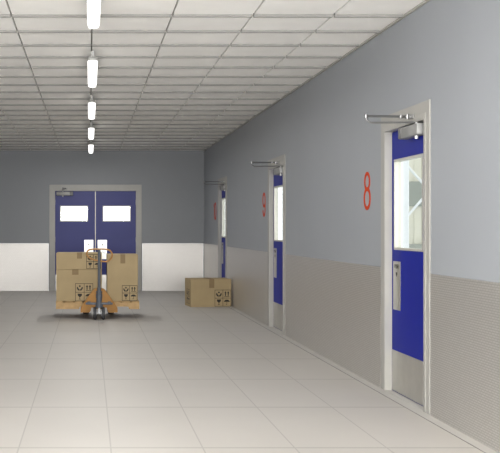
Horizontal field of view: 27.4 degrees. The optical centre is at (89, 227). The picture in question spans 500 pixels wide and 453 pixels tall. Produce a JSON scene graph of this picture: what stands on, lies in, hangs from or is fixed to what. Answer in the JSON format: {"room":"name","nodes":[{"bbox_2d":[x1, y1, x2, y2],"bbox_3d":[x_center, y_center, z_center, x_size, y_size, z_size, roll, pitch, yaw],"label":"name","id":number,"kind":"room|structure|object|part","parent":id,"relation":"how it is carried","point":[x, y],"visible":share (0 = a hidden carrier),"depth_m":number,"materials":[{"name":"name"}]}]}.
{"room":"warehouse corridor","nodes":[
{"label":"warehouse corridor","id":0,"kind":"room"},
{"bbox_2d":[0,150,203,277],"bbox_3d":[-0.022,-0.179,20.550,4.755,2.938,0.100,0,0,0],"label":"wall","id":1,"kind":"structure","parent":0,"point":[172,184],"depth_m":20.50,"materials":[{"name":"grey paint"}]},
{"bbox_2d":[0,243,48,290],"bbox_3d":[-1.607,0.802,20.496,1.554,0.974,0.008,0,0,0],"label":"wall panel","id":2,"kind":"object","parent":1,"relation":"attached to","point":[23,266],"visible":1,"depth_m":20.50,"materials":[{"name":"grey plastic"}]},
{"bbox_2d":[49,185,141,290],"bbox_3d":[0.127,0.201,20.363,1.890,2.178,0.471,0,0,0],"label":"door","id":3,"kind":"structure","parent":1,"relation":"in","point":[125,237],"depth_m":20.52,"materials":[{"name":"paint"}]},
{"bbox_3d":[-0.011,0.443,20.518,0.185,0.395,0.004,0,0,0],"label":"push plate","id":4,"kind":"part","parent":3,"relation":"part of","materials":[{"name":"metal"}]},
{"bbox_3d":[0.267,0.443,20.518,0.190,0.395,0.004,0,0,0],"label":"push plate","id":5,"kind":"part","parent":3,"relation":"part of","materials":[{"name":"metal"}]},
{"bbox_3d":[0.541,1.119,20.519,0.808,0.318,0.002,0,0,0],"label":"kick plate","id":6,"kind":"part","parent":3,"relation":"part of","materials":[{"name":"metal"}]},
{"bbox_2d":[142,243,202,290],"bbox_3d":[1.712,0.802,20.496,1.255,0.974,0.008,0,0,0],"label":"wall panel","id":7,"kind":"object","parent":1,"relation":"attached to","point":[165,266],"visible":0.88,"depth_m":20.50,"materials":[{"name":"grey plastic"}]},
{"bbox_2d":[0,0,423,150],"bbox_3d":[-0.022,-1.610,7.750,4.755,0.076,25.500,0,0,0],"label":"ceiling","id":8,"kind":"structure","parent":0,"point":[173,75],"depth_m":9.48,"materials":[{"name":"tile"}]},
{"bbox_2d":[88,140,93,152],"bbox_3d":[0.030,-1.506,18.445,0.096,0.165,1.322,0,0,0],"label":"ceiling lamp","id":9,"kind":"object","parent":8,"relation":"attached to","point":[90,145],"visible":0.94,"depth_m":17.93,"materials":[{"name":"white plastic"}]},
{"bbox_2d":[89,145,92,152],"bbox_3d":[0.030,-1.452,18.445,0.088,0.057,1.310,0,0,0],"label":"diffuser","id":10,"kind":"object","parent":9,"relation":"attached to","point":[90,146],"depth_m":18.01,"materials":[{"name":"white plastic"}]},
{"bbox_2d":[88,122,94,139],"bbox_3d":[0.030,-1.506,15.455,0.096,0.165,1.322,0,0,0],"label":"ceiling lamp","id":11,"kind":"object","parent":8,"relation":"attached to","point":[91,127],"visible":1,"depth_m":14.94,"materials":[{"name":"white plastic"}]},
{"bbox_2d":[88,128,93,139],"bbox_3d":[0.030,-1.452,15.455,0.088,0.057,1.310,0,0,0],"label":"diffuser","id":12,"kind":"object","parent":11,"relation":"attached to","point":[90,130],"depth_m":15.13,"materials":[{"name":"white plastic"}]},
{"bbox_2d":[88,95,95,118],"bbox_3d":[0.030,-1.506,12.465,0.096,0.165,1.322,0,0,0],"label":"ceiling lamp","id":13,"kind":"object","parent":8,"relation":"attached to","point":[91,103],"visible":1,"depth_m":11.96,"materials":[{"name":"white plastic"}]},
{"bbox_2d":[88,103,95,118],"bbox_3d":[0.030,-1.452,12.465,0.088,0.057,1.310,0,0,0],"label":"diffuser","id":14,"kind":"object","parent":13,"relation":"attached to","point":[91,106],"depth_m":12.18,"materials":[{"name":"white plastic"}]},
{"bbox_2d":[87,51,97,86],"bbox_3d":[0.030,-1.506,9.485,0.096,0.165,1.322,0,0,0],"label":"ceiling lamp","id":15,"kind":"object","parent":8,"relation":"attached to","point":[92,61],"visible":1,"depth_m":9.09,"materials":[{"name":"white plastic"}]},
{"bbox_2d":[88,60,97,86],"bbox_3d":[0.030,-1.452,9.485,0.088,0.057,1.310,0,0,0],"label":"diffuser","id":16,"kind":"object","parent":15,"relation":"attached to","point":[92,64],"depth_m":9.21,"materials":[{"name":"white plastic"}]},
{"bbox_2d":[87,0,100,28],"bbox_3d":[0.030,-1.506,6.495,0.096,0.165,1.322,0,0,0],"label":"ceiling lamp","id":17,"kind":"object","parent":8,"relation":"attached to","point":[93,6],"visible":1,"depth_m":6.67,"materials":[{"name":"white plastic"}]},
{"bbox_2d":[0,291,483,452],"bbox_3d":[-0.022,1.340,7.800,4.955,0.100,25.600,0,0,0],"label":"floor","id":18,"kind":"structure","parent":0,"point":[164,375],"depth_m":7.89,"materials":[{"name":"tile"}]},
{"bbox_2d":[81,248,117,319],"bbox_3d":[0.138,0.787,14.582,0.524,1.006,1.236,0,0,0],"label":"jack","id":19,"kind":"object","parent":18,"relation":"on","point":[98,298],"visible":0.98,"depth_m":14.04,"materials":[{"name":"orange metal"}]},
{"bbox_2d":[56,300,138,308],"bbox_3d":[0.119,1.102,14.670,1.190,0.110,0.808,0,0,0],"label":"wooden pallet","id":20,"kind":"object","parent":19,"relation":"on","point":[59,304],"visible":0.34,"depth_m":14.27,"materials":[{"name":"brown wood"}]},
{"bbox_2d":[56,269,101,300],"bbox_3d":[-0.147,0.820,14.600,0.652,0.454,0.602,0,0,0],"label":"cardboard box","id":21,"kind":"object","parent":20,"relation":"on","point":[71,284],"visible":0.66,"depth_m":14.30,"materials":[{"name":"brown cardboard"}]},
{"bbox_2d":[56,252,101,268],"bbox_3d":[-0.147,0.474,14.601,0.652,0.236,0.602,0,0,0],"label":"cardboard box","id":22,"kind":"object","parent":21,"relation":"on","point":[64,260],"visible":0.85,"depth_m":14.30,"materials":[{"name":"brown cardboard"}]},
{"bbox_2d":[106,253,137,300],"bbox_3d":[0.475,0.712,14.575,0.440,0.669,0.552,0,0,0],"label":"cardboard box","id":23,"kind":"object","parent":20,"relation":"on","point":[122,269],"visible":0.96,"depth_m":14.30,"materials":[{"name":"brown cardboard"}]},
{"bbox_2d":[185,278,230,306],"bbox_3d":[1.965,1.062,16.572,0.677,0.456,0.472,0,0,-6],"label":"cardboard box","id":24,"kind":"object","parent":18,"relation":"on","point":[199,292],"visible":1,"depth_m":16.34,"materials":[{"name":"brown cardboard"}]},
{"bbox_2d":[229,307,485,452],"bbox_3d":[2.271,1.289,7.745,0.006,0.002,25.491,0,0,0],"label":"joint","id":25,"kind":"object","parent":18,"relation":"on","point":[229,307],"visible":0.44,"depth_m":7.56,"materials":[{"name":"grey"}]},
{"bbox_2d":[204,0,499,282],"bbox_3d":[2.405,-0.179,7.800,0.100,2.938,25.600,0,0,0],"label":"wall","id":26,"kind":"structure","parent":0,"point":[444,52],"depth_m":8.20,"materials":[{"name":"grey paint"}]},
{"bbox_2d":[204,243,217,277],"bbox_3d":[2.351,0.802,19.366,0.008,0.974,2.235,0,0,0],"label":"wall panel","id":27,"kind":"object","parent":26,"relation":"attached to","point":[210,250],"visible":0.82,"depth_m":19.38,"materials":[{"name":"grey plastic"}]},
{"bbox_2d":[203,176,226,277],"bbox_3d":[2.217,0.201,17.670,0.471,2.178,1.150,0,0,0],"label":"door","id":28,"kind":"structure","parent":26,"relation":"in","point":[222,182],"depth_m":18.04,"materials":[{"name":"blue metal"}]},
{"bbox_3d":[2.397,0.201,17.670,0.112,2.178,1.150,0,0,0],"label":"frame","id":29,"kind":"part","parent":28,"relation":"part of","materials":[{"name":"paint"}]},
{"bbox_2d":[227,246,267,325],"bbox_3d":[2.351,0.802,15.120,0.008,0.974,3.942,0,0,0],"label":"wall panel","id":30,"kind":"object","parent":26,"relation":"attached to","point":[247,269],"visible":0.93,"depth_m":14.66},
{"bbox_2d":[250,154,285,334],"bbox_3d":[2.217,0.201,12.570,0.471,2.178,1.150,0,0,0],"label":"door","id":31,"kind":"structure","parent":26,"relation":"in","point":[276,166],"depth_m":12.82,"materials":[{"name":"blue metal"}]},
{"bbox_3d":[2.398,0.450,12.898,0.004,0.380,0.175,0,0,0],"label":"push plate","id":32,"kind":"part","parent":31,"relation":"part of","materials":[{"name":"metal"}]},
{"bbox_3d":[2.397,0.201,12.570,0.112,2.178,1.150,0,0,0],"label":"frame","id":33,"kind":"part","parent":31,"relation":"part of","materials":[{"name":"paint"}]},
{"bbox_3d":[2.399,1.119,12.570,0.002,0.318,0.896,0,0,0],"label":"kick plate","id":34,"kind":"part","parent":31,"relation":"part of","materials":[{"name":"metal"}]},
{"bbox_2d":[203,0,429,150],"bbox_3d":[2.345,-1.577,7.750,0.020,0.015,25.499,0,0,0],"label":"crown molding","id":35,"kind":"structure","parent":26,"relation":"attached to","point":[424,1],"depth_m":9.43,"materials":[{"name":"paint"}]},
{"bbox_2d":[285,254,380,387],"bbox_3d":[2.351,0.802,10.020,0.008,0.974,3.942,0,0,0],"label":"wall panel","id":36,"kind":"object","parent":26,"relation":"attached to","point":[333,308],"visible":1,"depth_m":9.46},
{"bbox_3d":[2.351,0.319,10.020,0.008,0.008,3.942,0,0,0],"label":"edge trim","id":37,"kind":"part","parent":36,"relation":"part of","materials":[{"name":"grey plastic"}]},
{"bbox_2d":[230,306,498,452],"bbox_3d":[2.310,1.288,7.745,0.072,0.003,25.491,0,0,0],"label":"baseboard","id":38,"kind":"structure","parent":26,"relation":"attached to","point":[434,420],"depth_m":7.64,"materials":[{"name":"grey"}]},
{"bbox_2d":[364,172,370,209],"bbox_3d":[2.353,-0.314,8.470,0.004,0.325,0.204,0,0,0],"label":"number","id":39,"kind":"object","parent":26,"relation":"in","point":[366,173],"depth_m":8.45,"materials":[{"name":"red paint"}]},
{"bbox_2d":[364,99,430,414],"bbox_3d":[2.217,0.201,7.470,0.471,2.178,1.150,0,0,0],"label":"door","id":40,"kind":"structure","parent":26,"relation":"in","point":[405,133],"depth_m":7.56,"materials":[{"name":"paint"}]},
{"bbox_3d":[2.172,-0.781,7.208,0.367,0.055,0.014,0,0,2],"label":"arm","id":41,"kind":"part","parent":40,"relation":"part of","materials":[{"name":"silver metal"}]},
{"bbox_3d":[2.398,0.450,7.798,0.004,0.380,0.175,0,0,0],"label":"push plate","id":42,"kind":"part","parent":40,"relation":"part of","materials":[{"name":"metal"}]},
{"bbox_3d":[2.399,1.119,7.470,0.002,0.318,0.896,0,0,0],"label":"kick plate","id":43,"kind":"part","parent":40,"relation":"part of","materials":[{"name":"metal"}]},
{"bbox_2d":[430,274,499,452],"bbox_3d":[2.351,0.802,0.956,0.008,0.974,11.871,0,0,0],"label":"wall panel","id":44,"kind":"object","parent":26,"relation":"attached to","point":[464,312],"visible":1,"depth_m":6.23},
{"bbox_3d":[2.351,0.319,0.956,0.008,0.008,11.871,0,0,0],"label":"edge trim","id":45,"kind":"part","parent":44,"relation":"part of","materials":[{"name":"grey plastic"}]},
{"label":"outside","id":46,"kind":"structure","parent":0,"visible":0},
{"bbox_3d":[8.450,1.440,18.250,11.100,0.100,23.500,0,0,0],"label":"ground","id":47,"kind":"structure","parent":46,"visible":0},
{"bbox_2d":[401,160,408,247],"bbox_3d":[4.820,-0.760,15.750,0.400,4.300,0.300,0,0,0],"label":"column","id":48,"kind":"structure","parent":47,"relation":"on","point":[405,164],"depth_m":15.68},
{"bbox_2d":[409,158,421,243],"bbox_3d":[8.600,-0.760,17.093,6.800,4.300,0.215,0,0,0],"label":"wall","id":49,"kind":"structure","parent":47,"relation":"on","point":[415,218],"depth_m":17.00,"materials":[{"name":"white paint"}]},
{"bbox_2d":[409,181,421,248],"bbox_3d":[6.510,-0.190,16.965,2.200,1.200,0.030,0,0,0],"label":"band","id":50,"kind":"object","parent":49,"relation":"attached to","point":[415,187],"visible":0.02,"depth_m":16.95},
{"bbox_2d":[409,166,421,215],"bbox_3d":[5.228,-0.260,16.000,0.585,3.300,0.040,0,0,0],"label":"truss","id":51,"kind":"object","parent":47,"relation":"on","point":[410,169],"visible":0.16,"depth_m":15.98,"materials":[{"name":"white metal"}]}
]}

